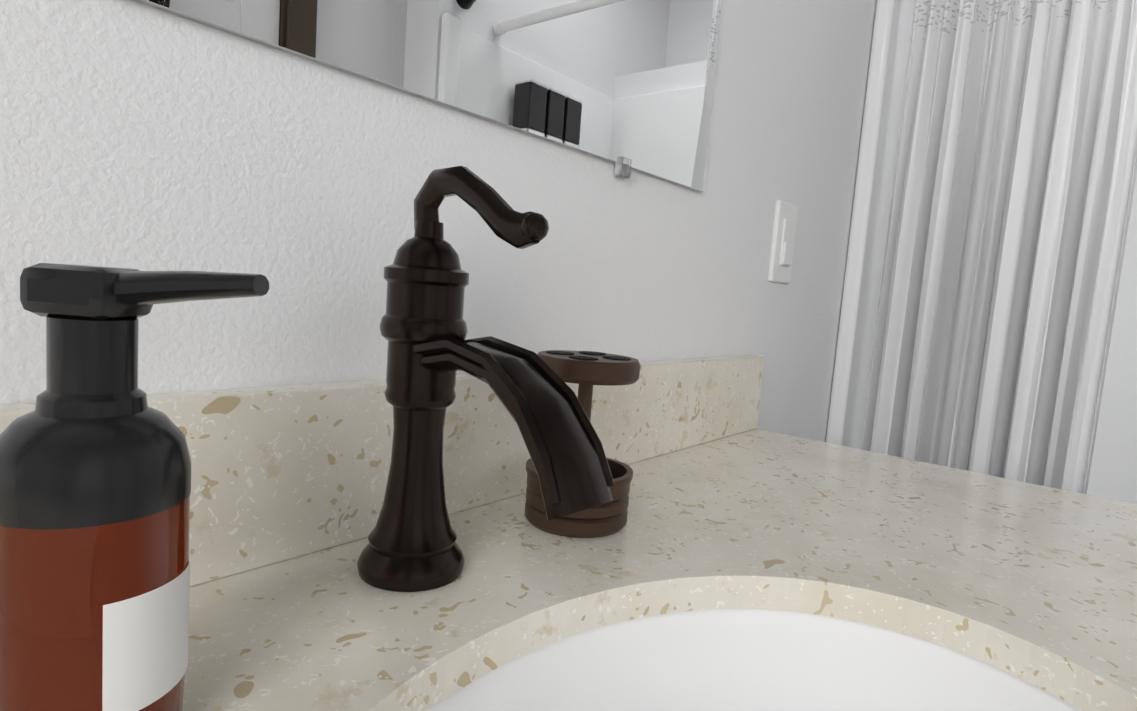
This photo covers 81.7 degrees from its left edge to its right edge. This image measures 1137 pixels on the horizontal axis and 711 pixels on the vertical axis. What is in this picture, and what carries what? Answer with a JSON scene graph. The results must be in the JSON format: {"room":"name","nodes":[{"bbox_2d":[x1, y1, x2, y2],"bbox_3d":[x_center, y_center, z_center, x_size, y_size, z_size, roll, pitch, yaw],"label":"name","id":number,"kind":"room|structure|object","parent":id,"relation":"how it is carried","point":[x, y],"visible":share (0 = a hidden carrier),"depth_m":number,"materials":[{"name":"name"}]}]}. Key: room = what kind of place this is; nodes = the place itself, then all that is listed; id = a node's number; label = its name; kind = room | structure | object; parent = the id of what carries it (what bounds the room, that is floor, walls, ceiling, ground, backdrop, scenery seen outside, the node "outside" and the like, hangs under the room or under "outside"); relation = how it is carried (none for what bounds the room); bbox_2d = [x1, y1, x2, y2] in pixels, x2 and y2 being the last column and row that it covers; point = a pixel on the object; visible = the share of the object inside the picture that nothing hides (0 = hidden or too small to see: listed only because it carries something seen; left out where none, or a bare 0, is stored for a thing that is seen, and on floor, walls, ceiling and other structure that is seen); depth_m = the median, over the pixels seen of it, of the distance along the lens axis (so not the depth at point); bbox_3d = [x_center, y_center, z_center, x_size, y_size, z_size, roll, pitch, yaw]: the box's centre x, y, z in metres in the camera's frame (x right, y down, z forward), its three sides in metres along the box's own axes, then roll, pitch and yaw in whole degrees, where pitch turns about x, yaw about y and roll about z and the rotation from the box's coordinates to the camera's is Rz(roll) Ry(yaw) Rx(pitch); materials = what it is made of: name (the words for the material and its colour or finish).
{"room":"bathroom","nodes":[
{"label":"bathroom","id":0,"kind":"room"},
{"bbox_2d":[0,354,763,581],"bbox_3d":[-0.399,0.080,0.113,0.020,0.102,2.072,9,7,39],"label":"backsplash","id":1,"kind":"structure","parent":0,"relation":"attached to","point":[284,471],"depth_m":0.41,"materials":[{"name":"beige stone"}]},
{"bbox_2d":[0,0,876,441],"bbox_3d":[0.110,-0.916,0.643,0.100,3.850,3.800,9,7,39],"label":"wall","id":2,"kind":"structure","parent":0,"point":[134,134],"depth_m":0.43,"materials":[{"name":"white paint"}]},
{"bbox_2d":[136,0,721,191],"bbox_3d":[-0.102,-0.487,0.377,0.010,0.655,0.882,9,7,39],"label":"mirror","id":3,"kind":"object","parent":2,"relation":"attached to","point":[625,86],"visible":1,"depth_m":0.53,"materials":[{"name":"clear glass"}]},
{"bbox_2d":[768,200,797,283],"bbox_3d":[0.313,-0.162,0.949,0.014,0.114,0.070,9,7,39],"label":"light switch","id":4,"kind":"object","parent":2,"relation":"attached to","point":[783,240],"visible":1,"depth_m":0.94,"materials":[{"name":"white plastic"}]},
{"bbox_3d":[1.060,-0.830,0.798,1.192,0.070,0.070,9,7,39],"label":"shower rod","id":5,"kind":"object","parent":2,"relation":"attached to","visible":0},
{"bbox_2d":[861,0,1136,493],"bbox_3d":[0.704,-0.048,1.121,0.345,1.722,0.122,9,7,39],"label":"shower curtain","id":6,"kind":"object","parent":5,"relation":"hanging from","point":[1014,180],"visible":0.65,"depth_m":1.09,"materials":[{"name":"fabric"}]},
{"bbox_3d":[0.517,1.131,0.387,1.540,0.100,3.800,9,7,39],"label":"floor","id":7,"kind":"structure","parent":0,"visible":0},
{"bbox_2d":[372,542,1136,710],"bbox_3d":[-0.212,0.623,-0.020,0.604,0.877,2.072,9,7,39],"label":"sink","id":8,"kind":"object","parent":7,"relation":"on","point":[738,562],"depth_m":0.41,"materials":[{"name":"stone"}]},
{"bbox_2d":[182,426,1136,710],"bbox_3d":[-0.187,0.187,-0.057,0.584,0.046,2.072,9,7,39],"label":"countertop","id":9,"kind":"structure","parent":8,"relation":"on","point":[1050,570],"depth_m":0.43,"materials":[{"name":"beige stone"}]},
{"bbox_2d":[0,263,268,710],"bbox_3d":[-0.153,0.054,0.224,0.077,0.169,0.068,9,7,39],"label":"soap bottle","id":10,"kind":"object","parent":9,"relation":"on","point":[95,475],"visible":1,"depth_m":0.21,"materials":[{"name":"brown plastic"}]},
{"bbox_2d":[357,166,614,591],"bbox_3d":[-0.046,0.017,0.347,0.163,0.232,0.062,9,7,39],"label":"faucet","id":11,"kind":"object","parent":9,"relation":"on","point":[412,546],"visible":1,"depth_m":0.36,"materials":[{"name":"brown metal"}]},
{"bbox_2d":[524,350,639,537],"bbox_3d":[0.010,0.061,0.488,0.080,0.125,0.080,9,7,39],"label":"toothbrush holder","id":12,"kind":"object","parent":9,"relation":"on","point":[586,371],"visible":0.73,"depth_m":0.46,"materials":[{"name":"brown metal"}]},
{"bbox_2d":[826,0,1136,504],"bbox_3d":[1.203,0.137,1.159,1.188,1.819,0.841,9,7,39],"label":"shower surround","id":13,"kind":"object","parent":7,"relation":"on","point":[1113,473],"visible":0.02,"depth_m":1.25,"materials":[{"name":"white plastic"}]}
]}

